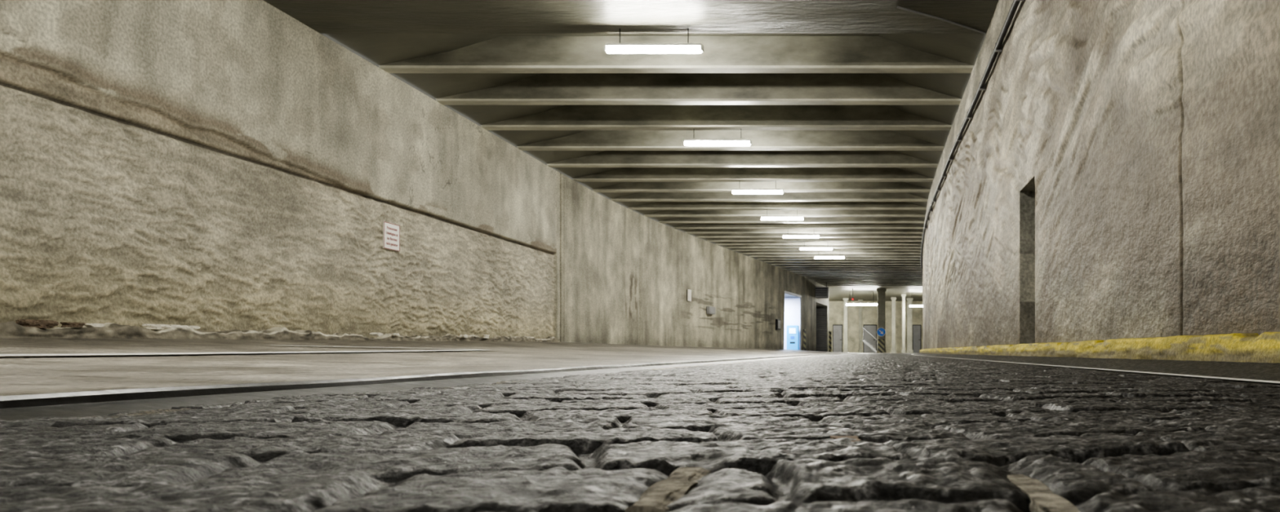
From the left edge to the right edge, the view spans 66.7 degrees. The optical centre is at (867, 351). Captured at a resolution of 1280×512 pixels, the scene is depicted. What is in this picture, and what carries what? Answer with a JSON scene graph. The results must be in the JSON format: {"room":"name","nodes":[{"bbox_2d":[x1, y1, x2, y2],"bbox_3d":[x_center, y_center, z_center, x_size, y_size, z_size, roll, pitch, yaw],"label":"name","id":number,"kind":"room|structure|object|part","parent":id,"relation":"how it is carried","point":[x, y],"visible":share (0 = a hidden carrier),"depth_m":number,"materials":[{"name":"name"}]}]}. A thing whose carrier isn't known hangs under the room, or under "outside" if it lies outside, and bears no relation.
{"room":"road tunnel","nodes":[
{"label":"road tunnel","id":0,"kind":"room"},
{"bbox_2d":[0,0,828,351],"bbox_3d":[-5.975,-1.935,27.081,2.471,4.270,66.161,0,0,4],"label":"wall","id":1,"kind":"structure","parent":0,"point":[209,165],"depth_m":11.26,"materials":[{"name":"concrete"}]},
{"bbox_2d":[0,320,559,342],"bbox_3d":[-6.938,-0.208,11.985,0.240,0.276,17.970,0,0,0],"label":"baseboard","id":2,"kind":"structure","parent":1,"relation":"attached to","point":[11,329],"depth_m":9.67,"materials":[{"name":"concrete"}]},
{"bbox_2d":[15,319,59,328],"bbox_3d":[-6.899,-0.231,7.775,0.080,0.070,0.352,0,0,9],"label":"chunk","id":3,"kind":"object","parent":2,"relation":"on","point":[25,322],"visible":0.94,"depth_m":7.74,"materials":[{"name":"brown stone"}]},
{"bbox_2d":[59,321,84,327],"bbox_3d":[-6.901,-0.234,8.108,0.080,0.041,0.196,0,0,14],"label":"chunk","id":4,"kind":"object","parent":2,"relation":"on","point":[64,324],"visible":1,"depth_m":8.07,"materials":[{"name":"brown stone"}]},
{"bbox_2d":[84,323,104,327],"bbox_3d":[-6.901,-0.236,8.328,0.080,0.033,0.141,0,0,10],"label":"chunk","id":5,"kind":"object","parent":2,"relation":"on","point":[87,325],"visible":0.99,"depth_m":8.30,"materials":[{"name":"beige stone"}]},
{"bbox_2d":[142,324,166,329],"bbox_3d":[-6.901,-0.241,9.045,0.080,0.050,0.263,0,0,4],"label":"chunk","id":6,"kind":"object","parent":2,"relation":"on","point":[156,326],"visible":0.97,"depth_m":9.01,"materials":[{"name":"beige concrete"}]},
{"bbox_2d":[164,324,182,328],"bbox_3d":[-6.903,-0.243,9.247,0.080,0.050,0.268,0,0,12],"label":"chunk","id":7,"kind":"object","parent":2,"relation":"on","point":[178,326],"visible":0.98,"depth_m":9.24,"materials":[{"name":"beige stone"}]},
{"bbox_2d":[181,324,199,329],"bbox_3d":[-6.901,-0.245,9.490,0.080,0.041,0.221,0,0,15],"label":"chunk","id":8,"kind":"object","parent":2,"relation":"on","point":[194,327],"visible":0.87,"depth_m":9.51,"materials":[{"name":"beige stone"}]},
{"bbox_2d":[369,332,382,336],"bbox_3d":[-6.902,-0.245,13.139,0.080,0.050,0.258,0,0,3],"label":"chunk","id":9,"kind":"object","parent":2,"relation":"on","point":[373,334],"visible":1,"depth_m":13.09,"materials":[{"name":"beige concrete"}]},
{"bbox_2d":[391,333,399,336],"bbox_3d":[-6.901,-0.249,13.642,0.080,0.041,0.224,0,0,-14],"label":"chunk","id":10,"kind":"object","parent":2,"relation":"on","point":[393,334],"visible":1,"depth_m":13.57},
{"bbox_2d":[459,333,467,337],"bbox_3d":[-6.902,-0.268,15.970,0.080,0.058,0.274,0,0,-10],"label":"chunk","id":11,"kind":"object","parent":2,"relation":"on","point":[462,335],"visible":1,"depth_m":15.88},
{"bbox_2d":[482,334,489,338],"bbox_3d":[-6.901,-0.275,16.886,0.080,0.066,0.338,0,0,-9],"label":"chunk","id":12,"kind":"object","parent":2,"relation":"on","point":[486,336],"visible":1,"depth_m":16.79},
{"bbox_2d":[382,221,399,251],"bbox_3d":[-7.034,-1.700,13.800,0.022,0.390,0.460,0,0,0],"label":"wall sign","id":13,"kind":"object","parent":1,"relation":"attached to","point":[391,232],"visible":1,"depth_m":13.78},
{"bbox_2d":[687,288,691,301],"bbox_3d":[-6.155,-1.950,32.297,0.040,0.400,0.350,0,0,8],"label":"notice","id":14,"kind":"object","parent":1,"relation":"attached to","point":[689,291],"visible":1,"depth_m":32.22,"materials":[{"name":"white paper"}]},
{"bbox_2d":[706,306,715,314],"bbox_3d":[-5.792,-1.530,34.591,0.130,0.270,0.700,0,0,8],"label":"junction box","id":15,"kind":"object","parent":1,"relation":"attached to","point":[710,310],"visible":1,"depth_m":34.42,"materials":[{"name":"grey metal"}]},
{"bbox_2d":[775,319,780,329],"bbox_3d":[-4.264,-1.300,44.591,0.110,0.500,0.600,0,0,9],"label":"control box","id":16,"kind":"object","parent":1,"relation":"attached to","point":[777,321],"visible":1,"depth_m":44.35,"materials":[{"name":"plastic"}]},
{"bbox_2d":[783,290,801,350],"bbox_3d":[-3.808,-1.525,47.897,0.069,2.950,4.088,0,0,8],"label":"door frame","id":17,"kind":"structure","parent":1,"relation":"in","point":[785,291],"depth_m":48.18,"materials":[{"name":"grey metal"}]},
{"bbox_2d":[803,328,805,350],"bbox_3d":[-3.388,-0.640,50.315,0.150,1.130,0.070,0,0,0],"label":"board","id":18,"kind":"object","parent":1,"relation":"attached to","point":[804,330],"visible":0.78,"depth_m":50.28,"materials":[{"name":"plastic"}]},
{"bbox_2d":[816,308,826,351],"bbox_3d":[-3.289,-1.350,59.080,1.420,2.800,0.080,0,0,0],"label":"roller shutter","id":19,"kind":"object","parent":1,"relation":"attached to","point":[821,313],"visible":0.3,"depth_m":59.10,"materials":[{"name":"grey metal"}]},
{"bbox_2d":[828,331,831,351],"bbox_3d":[-2.386,-0.595,59.615,0.170,1.420,0.070,0,0,0],"label":"board","id":20,"kind":"object","parent":1,"relation":"attached to","point":[829,332],"visible":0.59,"depth_m":59.58,"materials":[{"name":"plastic"}]},
{"bbox_2d":[0,337,873,395],"bbox_3d":[-3.382,-0.066,25.427,6.972,0.326,63.106,0,0,2],"label":"pavement","id":21,"kind":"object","parent":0,"point":[35,374],"visible":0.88,"depth_m":5.69,"materials":[{"name":"concrete"}]},
{"bbox_2d":[0,349,487,355],"bbox_3d":[-4.175,-0.002,6.500,0.200,0.052,9.038,0,0,-4],"label":"road marking","id":22,"kind":"object","parent":21,"relation":"on","point":[132,353],"visible":1,"depth_m":5.87,"materials":[{"name":"white paint"}]},
{"bbox_2d":[265,344,470,349],"bbox_3d":[-5.100,-0.047,9.800,0.133,0.034,2.574,0,0,18],"label":"road marking","id":23,"kind":"object","parent":21,"relation":"on","point":[265,344],"visible":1,"depth_m":9.53,"materials":[{"name":"white paint"}]},
{"bbox_2d":[786,324,799,350],"bbox_3d":[-3.950,-0.750,49.343,0.620,1.300,0.415,0,0,0],"label":"ticket machine","id":24,"kind":"object","parent":21,"relation":"on","point":[793,331],"visible":0.98,"depth_m":49.16,"materials":[{"name":"plastic"}]},
{"bbox_2d":[263,0,998,301],"bbox_3d":[-1.000,-4.295,35.000,16.000,0.450,82.000,0,0,0],"label":"ceiling","id":25,"kind":"structure","parent":0,"point":[380,32],"depth_m":11.70,"materials":[{"name":"paint"}]},
{"bbox_2d":[604,28,703,53],"bbox_3d":[-2.690,-3.923,11.770,1.240,0.329,0.110,0,0,0],"label":"pendant lamp","id":26,"kind":"object","parent":25,"relation":"hanging from","point":[611,48],"visible":1,"depth_m":11.73,"materials":[{"name":"plastic"}]},
{"bbox_3d":[-2.260,-3.970,11.770,0.011,0.235,0.011,0,0,22],"label":"suspension rod","id":27,"kind":"part","parent":26,"relation":"part of","materials":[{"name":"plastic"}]},
{"bbox_2d":[378,35,973,73],"bbox_3d":[-2.740,-4.295,13.530,8.520,0.450,0.300,0,0,0],"label":"ceiling beam","id":28,"kind":"structure","parent":25,"relation":"attached to","point":[502,54],"depth_m":13.38,"materials":[{"name":"grey concrete"}]},
{"bbox_2d":[435,73,961,105],"bbox_3d":[-2.740,-4.295,15.290,8.520,0.450,0.300,0,0,0],"label":"ceiling beam","id":29,"kind":"structure","parent":25,"relation":"attached to","point":[541,89],"depth_m":15.14,"materials":[{"name":"grey concrete"}]},
{"bbox_2d":[480,105,951,130],"bbox_3d":[-2.739,-4.295,17.050,8.521,0.450,0.300,0,0,0],"label":"ceiling beam","id":30,"kind":"structure","parent":25,"relation":"attached to","point":[566,117],"depth_m":16.90,"materials":[{"name":"grey concrete"}]},
{"bbox_2d":[683,128,751,146],"bbox_3d":[-2.740,-3.923,17.050,1.240,0.329,0.110,0,0,0],"label":"pendant lamp","id":31,"kind":"object","parent":30,"relation":"hanging from","point":[687,142],"visible":1,"depth_m":17.01,"materials":[{"name":"plastic"}]},
{"bbox_2d":[516,130,944,150],"bbox_3d":[-2.736,-4.295,18.787,8.529,0.450,0.300,0,0,0],"label":"ceiling beam","id":32,"kind":"structure","parent":25,"relation":"attached to","point":[586,140],"depth_m":18.64,"materials":[{"name":"grey concrete"}]},
{"bbox_2d":[546,150,937,167],"bbox_3d":[-2.727,-4.295,20.523,8.542,0.450,0.300,0,0,0],"label":"ceiling beam","id":33,"kind":"structure","parent":25,"relation":"attached to","point":[607,158],"depth_m":20.37,"materials":[{"name":"grey concrete"}]},
{"bbox_2d":[573,167,933,182],"bbox_3d":[-2.708,-4.295,22.260,8.546,0.450,0.300,0,0,0],"label":"ceiling beam","id":34,"kind":"structure","parent":25,"relation":"attached to","point":[624,174],"depth_m":22.11,"materials":[{"name":"grey concrete"}]},
{"bbox_2d":[592,182,930,192],"bbox_3d":[-2.678,-4.295,23.740,8.542,0.450,0.300,0,0,0],"label":"ceiling beam","id":35,"kind":"structure","parent":25,"relation":"attached to","point":[628,187],"depth_m":23.59,"materials":[{"name":"grey concrete"}]},
{"bbox_2d":[610,192,928,201],"bbox_3d":[-2.630,-4.295,25.220,8.526,0.450,0.300,0,0,0],"label":"ceiling beam","id":36,"kind":"structure","parent":25,"relation":"attached to","point":[642,197],"depth_m":25.07,"materials":[{"name":"grey concrete"}]},
{"bbox_2d":[628,201,926,209],"bbox_3d":[-2.559,-4.295,26.700,8.488,0.450,0.300,0,0,0],"label":"ceiling beam","id":37,"kind":"structure","parent":25,"relation":"attached to","point":[656,205],"depth_m":26.55,"materials":[{"name":"grey concrete"}]},
{"bbox_2d":[760,208,804,220],"bbox_3d":[-2.440,-3.923,26.700,1.240,0.329,0.110,0,0,0],"label":"pendant lamp","id":38,"kind":"object","parent":37,"relation":"hanging from","point":[762,218],"visible":1,"depth_m":26.66,"materials":[{"name":"plastic"}]},
{"bbox_2d":[644,209,925,217],"bbox_3d":[-2.475,-4.295,28.100,8.440,0.450,0.300,0,0,0],"label":"ceiling beam","id":39,"kind":"structure","parent":25,"relation":"attached to","point":[668,213],"depth_m":27.95,"materials":[{"name":"grey concrete"}]},
{"bbox_2d":[658,217,924,223],"bbox_3d":[-2.374,-4.295,29.500,8.362,0.450,0.300,0,0,0],"label":"ceiling beam","id":40,"kind":"structure","parent":25,"relation":"attached to","point":[678,220],"depth_m":29.35,"materials":[{"name":"grey concrete"}]},
{"bbox_2d":[673,223,924,229],"bbox_3d":[-2.260,-4.295,30.900,8.257,0.450,0.250,0,0,0],"label":"ceiling beam","id":41,"kind":"structure","parent":25,"relation":"attached to","point":[691,226],"depth_m":30.77,"materials":[{"name":"grey concrete"}]},
{"bbox_2d":[782,228,819,238],"bbox_3d":[-2.200,-3.923,30.900,1.240,0.329,0.110,0,0,0],"label":"pendant lamp","id":42,"kind":"object","parent":41,"relation":"hanging from","point":[784,236],"visible":1,"depth_m":30.86,"materials":[{"name":"plastic"}]},
{"bbox_2d":[685,229,923,233],"bbox_3d":[-2.157,-4.295,32.100,8.161,0.450,0.250,0,0,0],"label":"ceiling beam","id":43,"kind":"structure","parent":25,"relation":"attached to","point":[696,231],"depth_m":31.98,"materials":[{"name":"grey concrete"}]},
{"bbox_2d":[696,233,922,237],"bbox_3d":[-2.045,-4.295,33.300,8.060,0.450,0.250,0,0,0],"label":"ceiling beam","id":44,"kind":"structure","parent":25,"relation":"attached to","point":[709,235],"depth_m":33.18,"materials":[{"name":"grey concrete"}]},
{"bbox_2d":[706,237,921,241],"bbox_3d":[-1.927,-4.295,34.500,7.960,0.450,0.250,0,0,0],"label":"ceiling beam","id":45,"kind":"structure","parent":25,"relation":"attached to","point":[719,239],"depth_m":34.37,"materials":[{"name":"grey concrete"}]},
{"bbox_2d":[799,241,832,249],"bbox_3d":[-1.900,-3.923,34.500,1.240,0.329,0.110,0,0,0],"label":"pendant lamp","id":46,"kind":"object","parent":45,"relation":"hanging from","point":[804,247],"visible":1,"depth_m":34.47,"materials":[{"name":"plastic"}]},
{"bbox_2d":[715,241,921,244],"bbox_3d":[-1.820,-4.295,35.567,7.876,0.450,0.250,0,0,0],"label":"ceiling beam","id":47,"kind":"structure","parent":25,"relation":"attached to","point":[723,242],"depth_m":35.44,"materials":[{"name":"grey concrete"}]},
{"bbox_2d":[815,281,828,297],"bbox_3d":[-2.750,-3.607,54.587,0.950,0.935,0.825,0,0,0],"label":"box","id":48,"kind":"object","parent":25,"relation":"hanging from","point":[820,291],"visible":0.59,"depth_m":54.20,"materials":[{"name":"grey metal"}]},
{"bbox_2d":[724,244,920,248],"bbox_3d":[-1.709,-4.295,36.633,7.794,0.450,0.250,0,0,0],"label":"ceiling beam","id":49,"kind":"structure","parent":25,"relation":"attached to","point":[731,246],"depth_m":36.51,"materials":[{"name":"grey concrete"}]},
{"bbox_2d":[732,248,923,251],"bbox_3d":[-1.594,-4.295,37.700,7.710,0.450,0.250,0,0,0],"label":"ceiling beam","id":50,"kind":"structure","parent":25,"relation":"attached to","point":[738,249],"depth_m":37.59,"materials":[{"name":"grey concrete"}]},
{"bbox_2d":[813,255,844,258],"bbox_3d":[-1.540,-3.923,37.700,1.240,0.329,0.110,0,0,0],"label":"pendant lamp","id":51,"kind":"object","parent":50,"relation":"hanging from","point":[815,256],"visible":1,"depth_m":37.66,"materials":[{"name":"plastic"}]},
{"bbox_2d":[740,251,923,253],"bbox_3d":[-1.463,-4.295,38.900,7.610,0.450,0.250,0,0,0],"label":"ceiling beam","id":52,"kind":"structure","parent":25,"relation":"attached to","point":[746,252],"depth_m":38.77,"materials":[{"name":"grey concrete"}]},
{"bbox_2d":[748,253,923,257],"bbox_3d":[-1.328,-4.295,40.100,7.505,0.450,0.250,0,0,0],"label":"ceiling beam","id":53,"kind":"structure","parent":25,"relation":"attached to","point":[757,255],"depth_m":39.97,"materials":[{"name":"grey concrete"}]},
{"bbox_2d":[756,257,923,259],"bbox_3d":[-1.191,-4.295,41.300,7.395,0.450,0.250,0,0,0],"label":"ceiling beam","id":54,"kind":"structure","parent":25,"relation":"attached to","point":[762,258],"depth_m":41.17,"materials":[{"name":"grey concrete"}]},
{"bbox_2d":[764,259,920,262],"bbox_3d":[-1.054,-4.295,42.500,7.284,0.450,0.250,0,0,0],"label":"ceiling beam","id":55,"kind":"structure","parent":25,"relation":"attached to","point":[771,260],"depth_m":42.37,"materials":[{"name":"grey concrete"}]},
{"bbox_2d":[771,262,920,264],"bbox_3d":[-0.917,-4.295,43.700,7.171,0.450,0.250,0,0,0],"label":"ceiling beam","id":56,"kind":"structure","parent":25,"relation":"attached to","point":[778,263],"depth_m":43.57,"materials":[{"name":"grey concrete"}]},
{"bbox_2d":[777,264,920,266],"bbox_3d":[-0.782,-4.295,44.900,7.059,0.450,0.250,0,0,0],"label":"ceiling beam","id":57,"kind":"structure","parent":25,"relation":"attached to","point":[784,265],"depth_m":44.78,"materials":[{"name":"grey concrete"}]},
{"bbox_2d":[783,266,921,269],"bbox_3d":[-0.649,-4.295,46.100,6.949,0.450,0.250,0,0,0],"label":"ceiling beam","id":58,"kind":"structure","parent":25,"relation":"attached to","point":[788,268],"depth_m":45.97,"materials":[{"name":"grey concrete"}]},
{"bbox_2d":[789,269,921,271],"bbox_3d":[-0.520,-4.295,47.300,6.844,0.450,0.250,0,0,0],"label":"ceiling beam","id":59,"kind":"structure","parent":25,"relation":"attached to","point":[793,270],"depth_m":47.18,"materials":[{"name":"grey concrete"}]},
{"bbox_2d":[795,271,921,273],"bbox_3d":[-0.394,-4.295,48.500,6.742,0.450,0.250,0,0,0],"label":"ceiling beam","id":60,"kind":"structure","parent":25,"relation":"attached to","point":[796,272],"depth_m":48.39,"materials":[{"name":"grey concrete"}]},
{"bbox_2d":[800,273,921,275],"bbox_3d":[-0.271,-4.295,49.700,6.645,0.450,0.250,0,0,0],"label":"ceiling beam","id":61,"kind":"structure","parent":25,"relation":"attached to","point":[802,273],"depth_m":49.59,"materials":[{"name":"grey concrete"}]},
{"bbox_2d":[845,302,877,305],"bbox_3d":[-0.400,-3.600,63.000,2.100,0.960,0.160,0,0,0],"label":"pendant lamp","id":62,"kind":"object","parent":25,"relation":"hanging from","point":[846,304],"visible":1,"depth_m":62.93,"materials":[{"name":"plastic"}]},
{"bbox_2d":[804,275,922,276],"bbox_3d":[-0.153,-4.295,50.900,6.559,0.450,0.250,0,0,0],"label":"ceiling beam","id":63,"kind":"structure","parent":25,"relation":"attached to","point":[808,275],"depth_m":50.78,"materials":[{"name":"grey concrete"}]},
{"bbox_2d":[808,276,922,279],"bbox_3d":[-0.040,-4.295,52.100,6.483,0.450,0.250,0,0,0],"label":"ceiling beam","id":64,"kind":"structure","parent":25,"relation":"attached to","point":[813,277],"depth_m":51.97,"materials":[{"name":"grey concrete"}]},
{"bbox_2d":[812,279,922,280],"bbox_3d":[0.067,-4.295,53.300,6.419,0.450,0.250,0,0,0],"label":"ceiling beam","id":65,"kind":"structure","parent":25,"relation":"attached to","point":[812,279],"depth_m":53.17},
{"bbox_2d":[815,280,922,281],"bbox_3d":[0.170,-4.295,54.500,6.364,0.450,0.250,0,0,0],"label":"ceiling beam","id":66,"kind":"structure","parent":25,"relation":"attached to","point":[815,281],"depth_m":54.37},
{"bbox_2d":[818,281,922,283],"bbox_3d":[0.269,-4.295,55.700,6.322,0.450,0.250,0,0,0],"label":"ceiling beam","id":67,"kind":"structure","parent":25,"relation":"attached to","point":[823,282],"depth_m":55.58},
{"bbox_2d":[822,283,922,284],"bbox_3d":[0.369,-4.295,56.900,6.284,0.450,0.250,0,0,0],"label":"ceiling beam","id":68,"kind":"structure","parent":25,"relation":"attached to","point":[824,283],"depth_m":56.78,"materials":[{"name":"grey concrete"}]},
{"bbox_2d":[909,304,922,306],"bbox_3d":[3.500,-3.600,65.000,1.155,0.960,0.160,0,0,0],"label":"pendant lamp","id":69,"kind":"object","parent":25,"relation":"hanging from","point":[910,305],"visible":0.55,"depth_m":64.93,"materials":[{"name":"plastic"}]},
{"bbox_2d":[897,5,985,34],"bbox_3d":[0.928,-4.058,11.439,1.453,0.023,0.051,0,0,-38],"label":"cable","id":70,"kind":"object","parent":25,"relation":"attached to","point":[899,7],"visible":1,"depth_m":11.38,"materials":[{"name":"grey metal"}]},
{"bbox_2d":[0,352,1279,511],"bbox_3d":[1.774,0.069,35.305,6.053,0.092,82.610,0,0,0],"label":"road","id":71,"kind":"structure","parent":0,"point":[936,433],"depth_m":0.86,"materials":[{"name":"stone"}]},
{"bbox_2d":[0,352,893,421],"bbox_3d":[-0.345,0.090,28.027,1.328,0.060,60.072,0,0,3],"label":"curb","id":72,"kind":"object","parent":71,"relation":"on","point":[92,402],"visible":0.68,"depth_m":1.77,"materials":[{"name":"grey concrete"}]},
{"bbox_2d":[624,466,711,511],"bbox_3d":[-0.132,0.095,0.630,0.028,0.012,0.180,0,0,-2],"label":"chip","id":73,"kind":"object","parent":71,"relation":"on","point":[657,496],"visible":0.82,"depth_m":0.60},
{"bbox_2d":[830,435,861,441],"bbox_3d":[-0.023,0.088,0.923,0.026,0.009,0.122,0,0,-11],"label":"scrap","id":74,"kind":"object","parent":71,"relation":"on","point":[855,437],"visible":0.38,"depth_m":0.91,"materials":[{"name":"brown wood"}]},
{"bbox_2d":[901,293,906,352],"bbox_3d":[2.550,-1.980,66.000,0.340,4.180,0.340,0,0,0],"label":"concrete column","id":75,"kind":"structure","parent":71,"relation":"on","point":[903,295],"depth_m":65.89,"materials":[{"name":"beige concrete"}]},
{"bbox_2d":[906,297,913,352],"bbox_3d":[3.200,-1.980,71.000,0.520,4.180,0.520,0,0,0],"label":"concrete column","id":76,"kind":"structure","parent":71,"relation":"on","point":[909,300],"depth_m":70.81,"materials":[{"name":"beige concrete"}]},
{"bbox_2d":[1007,474,1079,511],"bbox_3d":[0.111,0.096,0.600,0.020,0.012,0.173,0,0,-1],"label":"chip","id":77,"kind":"object","parent":71,"relation":"on","point":[1042,497],"visible":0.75,"depth_m":0.58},
{"bbox_2d":[911,353,1279,383],"bbox_3d":[2.199,0.083,28.000,2.233,0.001,60.000,0,0,0],"label":"road marking","id":78,"kind":"object","parent":71,"relation":"on","point":[1205,376],"visible":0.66,"depth_m":3.56,"materials":[{"name":"white paint"}]},
{"bbox_2d":[919,331,1279,363],"bbox_3d":[2.112,-0.017,28.465,1.011,0.115,62.943,0,0,2],"label":"kerb","id":79,"kind":"object","parent":71,"relation":"on","point":[1264,347],"visible":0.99,"depth_m":4.47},
{"bbox_2d":[783,297,799,350],"bbox_3d":[-4.463,-1.470,49.750,1.760,2.820,0.001,0,0,0],"label":"wall","id":80,"kind":"structure","parent":0,"point":[792,305],"depth_m":49.75,"materials":[{"name":"white paint"}]},
{"bbox_2d":[828,301,923,353],"bbox_3d":[-1.000,-1.935,75.000,16.000,4.270,0.001,0,0,0],"label":"wall","id":81,"kind":"structure","parent":0,"point":[836,308],"depth_m":75.01,"materials":[{"name":"beige concrete"}]},
{"bbox_2d":[832,324,842,351],"bbox_3d":[-2.400,-1.045,74.942,0.800,2.270,0.115,0,0,0],"label":"door","id":82,"kind":"structure","parent":81,"relation":"in","point":[837,329],"depth_m":74.93,"materials":[{"name":"grey metal"}]},
{"bbox_2d":[862,324,876,352],"bbox_3d":[0.200,-1.045,74.942,1.100,2.270,0.115,0,0,0],"label":"door","id":83,"kind":"structure","parent":81,"relation":"in","point":[872,329],"depth_m":74.93,"materials":[{"name":"grey metal"}]},
{"bbox_2d":[912,324,920,352],"bbox_3d":[3.950,-1.045,74.942,0.700,2.270,0.115,0,0,0],"label":"door","id":84,"kind":"structure","parent":81,"relation":"in","point":[916,328],"depth_m":74.93,"materials":[{"name":"grey metal"}]},
{"bbox_2d":[922,0,1279,349],"bbox_3d":[2.557,-1.935,34.822,1.158,4.270,81.664,0,0,2],"label":"wall","id":85,"kind":"structure","parent":0,"point":[1114,173],"depth_m":5.82,"materials":[{"name":"concrete"}]},
{"bbox_2d":[920,0,1024,275],"bbox_3d":[2.055,-3.420,27.614,0.878,0.124,59.236,0,0,2],"label":"conduit pipe","id":86,"kind":"object","parent":85,"relation":"attached to","point":[998,45],"visible":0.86,"depth_m":12.46,"materials":[{"name":"plastic"}]},
{"label":"outside","id":87,"kind":"structure","parent":0,"visible":0},
{"bbox_2d":[731,188,783,194],"bbox_3d":[-2.620,-3.923,22.260,1.240,0.329,0.110,0,0,0],"label":"pendant lamp","id":88,"kind":"object","parent":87,"point":[735,191],"visible":1,"depth_m":22.22,"materials":[{"name":"plastic"}]},
{"label":"floor","id":89,"kind":"structure","parent":0,"visible":0},
{"bbox_2d":[843,297,848,352],"bbox_3d":[-1.650,-1.980,71.000,0.420,4.180,0.420,0,0,0],"label":"concrete column","id":90,"kind":"structure","parent":89,"relation":"on","point":[846,300],"depth_m":70.84,"materials":[{"name":"beige concrete"}]},
{"bbox_2d":[857,299,862,352],"bbox_3d":[-0.550,-1.980,73.000,0.400,4.180,0.400,0,0,0],"label":"concrete column","id":91,"kind":"structure","parent":89,"relation":"on","point":[860,350],"depth_m":72.86,"materials":[{"name":"beige concrete"}]},
{"bbox_2d":[862,327,877,352],"bbox_3d":[0.235,-0.810,66.000,1.230,1.841,0.880,0,0,0],"label":"stairs","id":92,"kind":"structure","parent":89,"relation":"on","point":[863,340],"depth_m":65.58,"materials":[{"name":"grey metal"}]},
{"bbox_2d":[876,325,885,352],"bbox_3d":[0.850,-0.760,58.209,0.570,1.700,0.113,0,0,0],"label":"road sign","id":93,"kind":"object","parent":89,"relation":"on","point":[881,331],"visible":0.92,"depth_m":58.16,"materials":[{"name":"blue metal"}]},
{"bbox_3d":[0.850,-0.360,58.180,0.400,0.850,0.050,0,0,0],"label":"hazard panel","id":94,"kind":"part","parent":93,"relation":"part of","materials":[{"name":"multicoloured metal"}]},
{"bbox_2d":[876,288,886,352],"bbox_3d":[0.900,-1.980,60.500,0.620,4.180,0.620,0,0,0],"label":"concrete column","id":95,"kind":"structure","parent":89,"relation":"on","point":[881,291],"depth_m":60.26,"materials":[{"name":"grey concrete"}]},
{"bbox_2d":[890,297,896,353],"bbox_3d":[1.950,-1.980,70.000,0.420,4.180,0.420,0,0,0],"label":"concrete column","id":96,"kind":"structure","parent":89,"relation":"on","point":[893,299],"depth_m":69.85,"materials":[{"name":"beige concrete"}]}
]}

